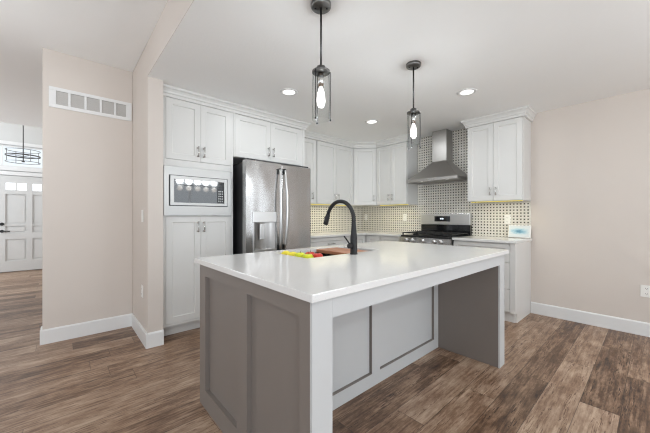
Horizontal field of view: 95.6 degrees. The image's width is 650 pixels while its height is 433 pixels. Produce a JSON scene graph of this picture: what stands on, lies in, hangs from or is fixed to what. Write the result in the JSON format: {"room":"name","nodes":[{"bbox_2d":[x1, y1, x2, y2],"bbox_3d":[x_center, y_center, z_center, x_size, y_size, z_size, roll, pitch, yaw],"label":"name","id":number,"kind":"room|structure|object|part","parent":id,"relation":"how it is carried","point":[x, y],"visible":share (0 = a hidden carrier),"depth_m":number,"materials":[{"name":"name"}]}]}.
{"room":"kitchen","nodes":[
{"label":"kitchen","id":0,"kind":"room"},
{"bbox_2d":[0,122,41,272],"bbox_3d":[-7.005,-1.020,6.120,3.700,4.400,0.120,0,0,-42],"label":"wall","id":1,"kind":"structure","parent":0,"point":[8,132],"depth_m":6.39,"materials":[{"name":"white paint"}]},
{"bbox_2d":[0,175,41,271],"bbox_3d":[-6.459,0.151,6.439,0.940,2.033,0.111,0,0,-42],"label":"door","id":2,"kind":"structure","parent":1,"relation":"in","point":[20,203],"depth_m":6.36,"materials":[{"name":"white paint"}]},
{"bbox_2d":[0,140,41,172],"bbox_3d":[-6.653,-1.290,6.326,2.100,0.620,0.039,0,0,-42],"label":"trim","id":3,"kind":"structure","parent":1,"relation":"attached to","point":[1,141],"depth_m":6.37,"materials":[{"name":"white paint"}]},
{"bbox_2d":[0,171,41,176],"bbox_3d":[-6.485,0.110,6.469,1.200,2.140,0.049,0,0,-42],"label":"trim","id":4,"kind":"structure","parent":1,"relation":"attached to","point":[1,172],"depth_m":6.36,"materials":[{"name":"white paint"}]},
{"bbox_2d":[0,144,41,168],"bbox_3d":[-6.693,-1.295,6.371,1.990,0.460,0.050,0,0,-42],"label":"window","id":5,"kind":"structure","parent":1,"relation":"in","point":[1,145],"depth_m":6.35,"materials":[{"name":"white paint"}]},
{"bbox_2d":[0,0,167,127],"bbox_3d":[-2.723,-1.623,0.197,5.200,0.120,10.520,0,0,-42],"label":"ceiling","id":6,"kind":"structure","parent":0,"point":[114,33],"depth_m":2.56,"materials":[{"name":"white paint"}]},
{"bbox_2d":[42,48,132,329],"bbox_3d":[-2.389,-0.192,3.005,0.707,2.743,0.135,0,0,-42],"label":"wall","id":7,"kind":"structure","parent":0,"point":[87,159],"depth_m":2.92,"materials":[{"name":"beige paint"}]},
{"bbox_2d":[49,86,131,120],"bbox_3d":[-2.328,-1.121,2.960,0.652,0.193,0.012,0,0,-42],"label":"air vent","id":8,"kind":"object","parent":7,"relation":"in","point":[61,98],"visible":1,"depth_m":2.94,"materials":[{"name":"white metal"}]},
{"bbox_2d":[133,0,193,332],"bbox_3d":[0.274,-0.241,0.647,0.129,2.843,7.200,0,0,-42],"label":"wall","id":9,"kind":"structure","parent":0,"point":[147,91],"depth_m":2.70,"materials":[{"name":"beige paint"}]},
{"bbox_2d":[40,313,163,348],"bbox_3d":[-2.086,1.113,2.923,1.229,0.135,0.532,0,0,4],"label":"baseboard","id":10,"kind":"structure","parent":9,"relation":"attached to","point":[51,335],"depth_m":2.86,"materials":[{"name":"white paint"}]},
{"bbox_2d":[0,269,649,432],"bbox_3d":[-2.039,1.230,2.134,9.000,0.100,12.700,0,0,-42],"label":"floor","id":11,"kind":"structure","parent":0,"point":[556,375],"depth_m":2.06,"materials":[{"name":"brown wood"}]},
{"bbox_2d":[163,96,232,335],"bbox_3d":[-1.486,0.000,3.264,0.722,2.360,0.640,0,0,-42],"label":"pantry cabinet","id":12,"kind":"object","parent":11,"relation":"on","point":[197,136],"visible":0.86,"depth_m":2.99,"materials":[{"name":"white paint"}]},
{"bbox_3d":[-1.418,0.521,2.956,0.326,1.046,0.020,0,0,-42],"label":"door","id":13,"kind":"part","parent":12,"relation":"part of","materials":[{"name":"white paint"}]},
{"bbox_3d":[-1.418,-0.861,2.956,0.326,0.593,0.020,0,0,-42],"label":"door","id":14,"kind":"part","parent":12,"relation":"part of","materials":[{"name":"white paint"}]},
{"bbox_2d":[164,165,231,215],"bbox_3d":[-1.420,-0.251,3.189,0.675,0.483,0.430,0,0,-42],"label":"microwave","id":15,"kind":"object","parent":12,"relation":"in","point":[187,191],"visible":0.98,"depth_m":3.01,"materials":[{"name":"silver metal"}]},
{"bbox_3d":[-1.285,-0.256,3.035,0.568,0.288,0.020,0,0,-42],"label":"door","id":16,"kind":"part","parent":15,"relation":"part of","materials":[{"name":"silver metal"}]},
{"bbox_3d":[-1.128,-0.253,3.177,0.074,0.229,0.016,0,0,-42],"label":"control panel","id":17,"kind":"part","parent":15,"relation":"part of","materials":[{"name":"black glass"}]},
{"bbox_3d":[-1.173,0.521,3.175,0.326,1.046,0.020,0,0,-42],"label":"door","id":18,"kind":"part","parent":12,"relation":"part of","materials":[{"name":"white paint"}]},
{"bbox_3d":[-1.173,-0.861,3.175,0.326,0.593,0.020,0,0,-42],"label":"door","id":19,"kind":"part","parent":12,"relation":"part of","materials":[{"name":"white paint"}]},
{"bbox_2d":[233,158,310,253],"bbox_3d":[-0.746,0.273,3.726,0.900,1.815,0.848,0,0,-42],"label":"refrigerator","id":20,"kind":"object","parent":11,"relation":"on","point":[272,201],"visible":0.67,"depth_m":3.39,"materials":[{"name":"silver metal"}]},
{"bbox_3d":[-0.710,-0.031,3.346,0.448,1.172,0.078,0,0,-42],"label":"door","id":21,"kind":"part","parent":20,"relation":"part of","materials":[{"name":"silver metal"}]},
{"bbox_3d":[-0.674,0.005,3.318,0.302,0.120,0.012,0,0,-42],"label":"dispenser panel","id":22,"kind":"part","parent":20,"relation":"part of","materials":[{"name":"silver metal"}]},
{"bbox_3d":[-0.676,0.238,3.320,0.302,0.344,0.005,0,0,-42],"label":"dispenser frame","id":23,"kind":"part","parent":20,"relation":"part of","materials":[{"name":"silver metal"}]},
{"bbox_3d":[-0.512,-0.083,3.407,0.027,0.929,0.063,0,0,-22],"label":"handle","id":24,"kind":"part","parent":20,"relation":"part of","materials":[{"name":"silver metal"}]},
{"bbox_3d":[-0.456,-0.083,3.458,0.063,0.929,0.027,0,0,29],"label":"handle","id":25,"kind":"part","parent":20,"relation":"part of","materials":[{"name":"silver metal"}]},
{"bbox_3d":[-0.372,-0.031,3.647,0.448,1.172,0.078,0,0,-42],"label":"door","id":26,"kind":"part","parent":20,"relation":"part of","materials":[{"name":"silver metal"}]},
{"bbox_2d":[311,236,349,246],"bbox_3d":[-0.108,0.739,4.491,0.939,0.882,0.635,0,0,-42],"label":"base cabinet","id":27,"kind":"object","parent":11,"relation":"on","point":[325,241],"visible":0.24,"depth_m":4.27,"materials":[{"name":"white paint"}]},
{"bbox_2d":[311,230,411,237],"bbox_3d":[0.446,0.281,4.555,1.850,0.030,1.279,0,0,-42],"label":"countertop","id":28,"kind":"structure","parent":27,"relation":"on","point":[361,232],"depth_m":4.61,"materials":[{"name":"white stone"}]},
{"bbox_2d":[200,255,503,432],"bbox_3d":[0.308,0.738,2.129,1.985,0.884,1.161,0,0,-42],"label":"kitchen island","id":29,"kind":"object","parent":11,"relation":"on","point":[272,361],"visible":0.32,"depth_m":1.68,"materials":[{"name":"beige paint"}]},
{"bbox_3d":[-0.389,0.738,1.492,0.098,0.884,1.116,0,0,-42],"label":"panel","id":30,"kind":"part","parent":29,"relation":"part of","materials":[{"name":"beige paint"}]},
{"bbox_3d":[-0.013,0.738,1.072,0.098,0.884,0.012,0,0,-42],"label":"corner post","id":31,"kind":"part","parent":29,"relation":"part of","materials":[{"name":"grey paint"}]},
{"bbox_2d":[194,241,508,302],"bbox_3d":[0.317,0.281,2.123,2.035,0.030,1.195,0,0,-42],"label":"island countertop","id":32,"kind":"structure","parent":29,"relation":"on","point":[311,280],"depth_m":1.60,"materials":[{"name":"white stone"}]},
{"bbox_2d":[323,199,357,254],"bbox_3d":[0.092,0.070,2.172,0.094,0.392,0.342,0,0,-42],"label":"faucet","id":33,"kind":"object","parent":32,"relation":"on","point":[352,244],"visible":1,"depth_m":2.07,"materials":[{"name":"black metal"}]},
{"bbox_3d":[0.114,-0.047,2.177,0.028,0.158,0.295,0,0,-42],"label":"spout","id":34,"kind":"part","parent":33,"relation":"part of","materials":[{"name":"black metal"}]},
{"bbox_3d":[0.031,0.400,2.256,0.768,0.207,0.425,0,0,-42],"label":"sink","id":35,"kind":"object","parent":32,"relation":"in","visible":0},
{"bbox_2d":[316,247,364,254],"bbox_3d":[0.145,0.283,2.364,0.235,0.026,0.389,0,0,-42],"label":"cutting board","id":36,"kind":"object","parent":35,"relation":"on","point":[334,251],"visible":0.51,"depth_m":2.34,"materials":[{"name":"brown wood"}]},
{"bbox_3d":[-0.168,0.309,2.086,0.196,0.050,0.387,0,0,-42],"label":"colander","id":37,"kind":"object","parent":35,"relation":"in","visible":0},
{"bbox_2d":[295,251,304,256],"bbox_3d":[-0.171,0.275,2.032,0.078,0.085,0.078,0,0,-42],"label":"apple","id":38,"kind":"object","parent":37,"relation":"in","point":[299,254],"visible":0.48,"depth_m":2.00,"materials":[{"name":"yellow food"}]},
{"bbox_2d":[302,252,313,257],"bbox_3d":[-0.114,0.276,1.963,0.076,0.082,0.076,0,0,-42],"label":"apple","id":39,"kind":"object","parent":37,"relation":"in","point":[304,255],"visible":0.46,"depth_m":1.94,"materials":[{"name":"yellow food"}]},
{"bbox_2d":[313,251,322,257],"bbox_3d":[-0.049,0.277,2.016,0.074,0.080,0.074,0,0,-42],"label":"apple","id":40,"kind":"object","parent":37,"relation":"in","point":[315,255],"visible":0.53,"depth_m":1.99,"materials":[{"name":"red food"}]},
{"bbox_3d":[0.347,0.738,2.081,1.782,0.884,0.034,0,0,-42],"label":"panel","id":41,"kind":"part","parent":29,"relation":"part of","materials":[{"name":"grey paint"}]},
{"bbox_3d":[1.017,0.738,2.747,0.104,0.884,1.116,0,0,-42],"label":"panel","id":42,"kind":"part","parent":29,"relation":"part of","materials":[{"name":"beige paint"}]},
{"bbox_3d":[1.392,0.738,2.326,0.105,0.884,0.012,0,0,-42],"label":"corner post","id":43,"kind":"part","parent":29,"relation":"part of","materials":[{"name":"grey paint"}]},
{"bbox_2d":[357,235,379,242],"bbox_3d":[0.666,0.739,5.012,0.906,0.882,0.890,0,0,-42],"label":"base cabinet","id":44,"kind":"object","parent":11,"relation":"on","point":[360,238],"visible":0.14,"depth_m":4.72,"materials":[{"name":"white paint"}]},
{"bbox_3d":[0.537,0.681,4.702,0.287,0.747,0.020,0,0,-42],"label":"door","id":45,"kind":"part","parent":44,"relation":"part of","materials":[{"name":"white paint"}]},
{"bbox_3d":[0.772,0.681,4.691,0.020,0.747,0.259,0,0,-42],"label":"door","id":46,"kind":"part","parent":44,"relation":"part of","materials":[{"name":"white paint"}]},
{"bbox_2d":[380,236,399,241],"bbox_3d":[1.194,0.739,4.627,0.633,0.882,0.383,0,0,-42],"label":"base cabinet","id":47,"kind":"object","parent":11,"relation":"on","point":[382,238],"visible":0.02,"depth_m":4.46,"materials":[{"name":"white paint"}]},
{"bbox_2d":[399,213,471,245],"bbox_3d":[1.549,0.569,4.174,0.700,1.222,0.748,0,0,-42],"label":"range","id":48,"kind":"object","parent":11,"relation":"on","point":[440,229],"visible":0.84,"depth_m":4.19,"materials":[{"name":"silver metal"}]},
{"bbox_3d":[1.347,0.333,3.994,0.069,0.095,0.748,0,0,-42],"label":"control panel","id":49,"kind":"part","parent":48,"relation":"part of","materials":[{"name":"silver metal"}]},
{"bbox_2d":[401,234,471,238],"bbox_3d":[1.579,0.275,4.200,0.620,0.018,0.748,0,0,-42],"label":"cooktop","id":50,"kind":"object","parent":48,"relation":"in","point":[415,236],"depth_m":4.06,"materials":[{"name":"black metal"}]},
{"bbox_2d":[454,240,530,322],"bbox_3d":[2.062,0.739,3.661,0.643,0.882,0.684,0,0,-42],"label":"base cabinet","id":51,"kind":"object","parent":11,"relation":"on","point":[517,264],"visible":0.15,"depth_m":3.32,"materials":[{"name":"white paint"}]},
{"bbox_3d":[1.840,0.409,3.495,0.020,0.202,0.624,0,0,-42],"label":"drawer","id":52,"kind":"part","parent":51,"relation":"part of","materials":[{"name":"white paint"}]},
{"bbox_2d":[452,236,531,243],"bbox_3d":[2.067,0.281,3.655,0.629,0.030,0.704,0,0,-42],"label":"countertop","id":53,"kind":"structure","parent":51,"relation":"on","point":[511,240],"depth_m":3.53,"materials":[{"name":"white stone"}]},
{"bbox_2d":[508,225,530,237],"bbox_3d":[2.420,0.187,3.664,0.058,0.154,0.236,0,0,-45],"label":"picture","id":54,"kind":"object","parent":53,"relation":"on","point":[516,231],"visible":1,"depth_m":3.65,"materials":[{"name":"white plastic"}]},
{"bbox_3d":[1.840,0.660,3.495,0.020,0.290,0.624,0,0,-42],"label":"drawer","id":55,"kind":"part","parent":51,"relation":"part of","materials":[{"name":"white paint"}]},
{"bbox_3d":[1.840,0.932,3.495,0.020,0.245,0.624,0,0,-42],"label":"drawer","id":56,"kind":"part","parent":51,"relation":"part of","materials":[{"name":"white paint"}]},
{"bbox_3d":[2.300,0.739,3.428,0.598,0.882,0.019,0,0,-42],"label":"panel","id":57,"kind":"part","parent":51,"relation":"part of","materials":[{"name":"white paint"}]},
{"bbox_2d":[148,0,649,141],"bbox_3d":[1.668,-1.318,1.791,3.726,0.120,7.050,0,0,-42],"label":"ceiling","id":58,"kind":"structure","parent":0,"point":[542,55],"depth_m":2.32,"materials":[{"name":"white paint"}]},
{"bbox_2d":[280,88,297,95],"bbox_3d":[-0.364,-1.255,2.977,0.184,0.006,0.184,0,0,-42],"label":"recessed light","id":59,"kind":"object","parent":58,"relation":"in","point":[286,91],"visible":1,"depth_m":2.97,"materials":[{"name":"white paint"}]},
{"bbox_2d":[311,0,330,123],"bbox_3d":[-0.024,-0.910,1.744,0.120,0.696,0.120,0,0,-42],"label":"pendant light","id":60,"kind":"object","parent":58,"relation":"hanging from","point":[320,7],"visible":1,"depth_m":1.73,"materials":[{"name":"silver metal"}]},
{"bbox_3d":[-0.024,-1.062,1.744,0.012,0.339,0.012,0,0,-42],"label":"stem","id":61,"kind":"part","parent":60,"relation":"part of","materials":[{"name":"grey metal"}]},
{"bbox_2d":[318,72,323,87],"bbox_3d":[-0.024,-0.807,1.744,0.038,0.084,0.038,0,0,-42],"label":"socket","id":62,"kind":"object","parent":60,"relation":"attached to","point":[320,74],"depth_m":1.73,"materials":[{"name":"white metal"}]},
{"bbox_3d":[-0.024,-0.704,1.744,0.052,0.121,0.052,0,0,-42],"label":"bulb","id":63,"kind":"part","parent":60,"relation":"part of","materials":[{"name":"white glass"}]},
{"bbox_2d":[365,119,378,123],"bbox_3d":[0.624,-1.255,3.909,0.184,0.006,0.184,0,0,-42],"label":"recessed light","id":64,"kind":"object","parent":58,"relation":"in","point":[372,121],"visible":1,"depth_m":3.89,"materials":[{"name":"white paint"}]},
{"bbox_2d":[406,60,420,149],"bbox_3d":[0.730,-0.910,2.430,0.120,0.696,0.120,0,0,-42],"label":"pendant light","id":65,"kind":"object","parent":58,"relation":"hanging from","point":[413,65],"visible":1,"depth_m":2.41,"materials":[{"name":"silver metal"}]},
{"bbox_3d":[0.730,-1.062,2.430,0.012,0.339,0.012,0,0,-42],"label":"stem","id":66,"kind":"part","parent":65,"relation":"part of","materials":[{"name":"grey metal"}]},
{"bbox_3d":[0.730,-0.704,2.430,0.052,0.121,0.052,0,0,-42],"label":"bulb","id":67,"kind":"part","parent":65,"relation":"part of","materials":[{"name":"white glass"}]},
{"bbox_2d":[412,113,415,123],"bbox_3d":[0.730,-0.807,2.430,0.038,0.084,0.038,0,0,-42],"label":"socket","id":68,"kind":"object","parent":65,"relation":"attached to","point":[413,114],"depth_m":2.42,"materials":[{"name":"white metal"}]},
{"bbox_2d":[457,88,476,95],"bbox_3d":[1.435,-1.255,2.977,0.184,0.006,0.184,0,0,-42],"label":"recessed light","id":69,"kind":"object","parent":58,"relation":"in","point":[469,91],"visible":1,"depth_m":2.98,"materials":[{"name":"white paint"}]},
{"bbox_2d":[311,129,530,236],"bbox_3d":[0.929,-0.496,4.023,1.854,1.522,2.734,0,0,-42],"label":"wall","id":70,"kind":"structure","parent":0,"point":[442,198],"depth_m":4.56,"materials":[{"name":"tile"}]},
{"bbox_2d":[362,88,649,322],"bbox_3d":[3.103,-0.192,3.071,0.120,2.743,7.050,0,0,-42],"label":"wall","id":71,"kind":"structure","parent":0,"point":[590,161],"depth_m":3.19,"materials":[{"name":"beige paint"}]},
{"bbox_2d":[377,142,417,205],"bbox_3d":[1.172,-0.686,4.862,0.355,0.988,0.582,0,0,-42],"label":"upper cabinet","id":72,"kind":"object","parent":71,"relation":"attached to","point":[396,164],"visible":1,"depth_m":4.72,"materials":[{"name":"white paint"}]},
{"bbox_3d":[0.977,-0.677,4.883,0.020,0.955,0.284,0,0,-42],"label":"door","id":73,"kind":"part","parent":72,"relation":"part of","materials":[{"name":"white paint"}]},
{"bbox_3d":[1.168,-0.677,4.668,0.020,0.955,0.283,0,0,-42],"label":"door","id":74,"kind":"part","parent":72,"relation":"part of","materials":[{"name":"white paint"}]},
{"bbox_2d":[407,129,467,184],"bbox_3d":[1.638,-0.879,4.272,0.446,0.755,0.756,0,0,-42],"label":"range hood","id":75,"kind":"object","parent":71,"relation":"attached to","point":[442,169],"visible":0.97,"depth_m":4.25,"materials":[{"name":"silver metal"}]},
{"bbox_3d":[1.640,-0.526,4.274,0.415,0.012,0.731,0,0,-42],"label":"filter panel","id":76,"kind":"part","parent":75,"relation":"part of","materials":[{"name":"silver metal"}]},
{"bbox_2d":[468,117,530,202],"bbox_3d":[2.185,-0.686,3.733,0.363,0.988,0.628,0,0,-42],"label":"upper cabinet","id":77,"kind":"object","parent":71,"relation":"attached to","point":[499,153],"visible":0.99,"depth_m":3.60,"materials":[{"name":"white paint"}]},
{"bbox_3d":[1.980,-0.677,3.759,0.020,0.955,0.305,0,0,-42],"label":"door","id":78,"kind":"part","parent":77,"relation":"part of","materials":[{"name":"white paint"}]},
{"bbox_2d":[471,200,522,202],"bbox_3d":[2.135,-0.188,3.689,0.020,0.008,0.580,0,0,-42],"label":"light","id":79,"kind":"object","parent":77,"relation":"attached to","point":[514,200],"visible":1,"depth_m":3.66,"materials":[{"name":"yellow"}]},
{"bbox_2d":[461,105,536,129],"bbox_3d":[2.181,-1.208,3.730,0.375,0.097,0.754,0,0,-42],"label":"trim","id":80,"kind":"structure","parent":77,"relation":"attached to","point":[526,111],"depth_m":3.56,"materials":[{"name":"white paint"}]},
{"bbox_3d":[2.186,-0.677,3.528,0.020,0.955,0.305,0,0,-42],"label":"door","id":81,"kind":"part","parent":77,"relation":"part of","materials":[{"name":"white paint"}]},
{"bbox_2d":[504,215,510,223],"bbox_3d":[2.354,0.038,3.801,0.008,0.115,0.070,0,0,-42],"label":"wall outlet","id":82,"kind":"object","parent":71,"relation":"attached to","point":[507,218],"visible":1,"depth_m":3.80,"materials":[{"name":"white plastic"}]},
{"bbox_2d":[531,302,649,336],"bbox_3d":[3.963,1.113,2.005,0.015,0.135,4.312,0,0,-42],"label":"baseboard","id":83,"kind":"structure","parent":71,"relation":"attached to","point":[594,319],"depth_m":3.18,"materials":[{"name":"white paint"}]},
{"bbox_2d":[640,285,649,297],"bbox_3d":[3.167,0.737,2.901,0.008,0.118,0.085,0,0,-42],"label":"wall outlet","id":84,"kind":"object","parent":71,"relation":"attached to","point":[644,289],"visible":1,"depth_m":2.91,"materials":[{"name":"white plastic"}]},
{"bbox_3d":[-6.337,-3.270,5.335,4.050,0.100,2.200,0,0,-42],"label":"ceiling","id":85,"kind":"structure","parent":0,"visible":0},
{"bbox_2d":[5,125,40,164],"bbox_3d":[-5.738,-2.122,5.602,0.482,2.194,0.482,0,0,-42],"label":"chandelier","id":86,"kind":"object","parent":85,"relation":"hanging from","point":[23,152],"visible":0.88,"depth_m":5.60,"materials":[{"name":"grey metal"}]},
{"bbox_3d":[-5.738,-2.130,5.602,0.015,2.179,0.016,0,0,-42],"label":"rod","id":87,"kind":"part","parent":86,"relation":"part of","materials":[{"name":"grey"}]},
{"bbox_3d":[-0.628,-0.192,4.547,3.720,2.743,0.120,0,0,-42],"label":"wall","id":88,"kind":"structure","parent":0,"visible":0},
{"bbox_2d":[233,113,304,166],"bbox_3d":[-0.838,0.000,3.843,1.008,2.360,0.640,0,0,-42],"label":"upper cabinet","id":89,"kind":"object","parent":88,"relation":"attached to","point":[259,140],"visible":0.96,"depth_m":3.58,"materials":[{"name":"white paint"}]},
{"bbox_3d":[-0.845,-0.916,3.469,0.458,0.477,0.020,0,0,-42],"label":"door","id":90,"kind":"part","parent":89,"relation":"part of","materials":[{"name":"white paint"}]},
{"bbox_3d":[-0.501,-0.916,3.776,0.458,0.477,0.020,0,0,-42],"label":"door","id":91,"kind":"part","parent":89,"relation":"part of","materials":[{"name":"white paint"}]},
{"bbox_2d":[163,83,419,148],"bbox_3d":[-0.119,-1.208,3.880,3.586,0.097,0.962,0,0,-42],"label":"trim","id":92,"kind":"structure","parent":89,"relation":"attached to","point":[170,91],"depth_m":3.58,"materials":[{"name":"white paint"}]},
{"bbox_3d":[-0.488,0.000,4.180,0.036,2.360,0.603,0,0,-42],"label":"panel","id":93,"kind":"part","parent":89,"relation":"part of","materials":[{"name":"white paint"}]},
{"bbox_2d":[305,138,315,203],"bbox_3d":[-0.386,-0.686,4.434,0.447,0.988,0.359,0,0,-42],"label":"upper cabinet","id":94,"kind":"object","parent":88,"relation":"attached to","point":[310,144],"visible":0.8,"depth_m":4.42,"materials":[{"name":"white paint"}]},
{"bbox_2d":[316,140,352,205],"bbox_3d":[0.085,-0.686,4.854,0.811,0.988,0.359,0,0,-42],"label":"upper cabinet","id":95,"kind":"object","parent":88,"relation":"attached to","point":[334,163],"visible":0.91,"depth_m":4.71,"materials":[{"name":"white paint"}]},
{"bbox_3d":[0.025,-0.677,4.621,0.398,0.955,0.020,0,0,-42],"label":"door","id":96,"kind":"part","parent":95,"relation":"part of","materials":[{"name":"white paint"}]},
{"bbox_3d":[0.325,-0.677,4.888,0.398,0.955,0.020,0,0,-42],"label":"door","id":97,"kind":"part","parent":95,"relation":"part of","materials":[{"name":"white paint"}]},
{"bbox_2d":[351,148,379,205],"bbox_3d":[0.690,-0.686,5.229,0.586,0.988,0.600,0,0,-42],"label":"upper cabinet","id":98,"kind":"object","parent":88,"relation":"attached to","point":[364,159],"visible":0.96,"depth_m":5.02,"materials":[{"name":"white paint"}]}
]}

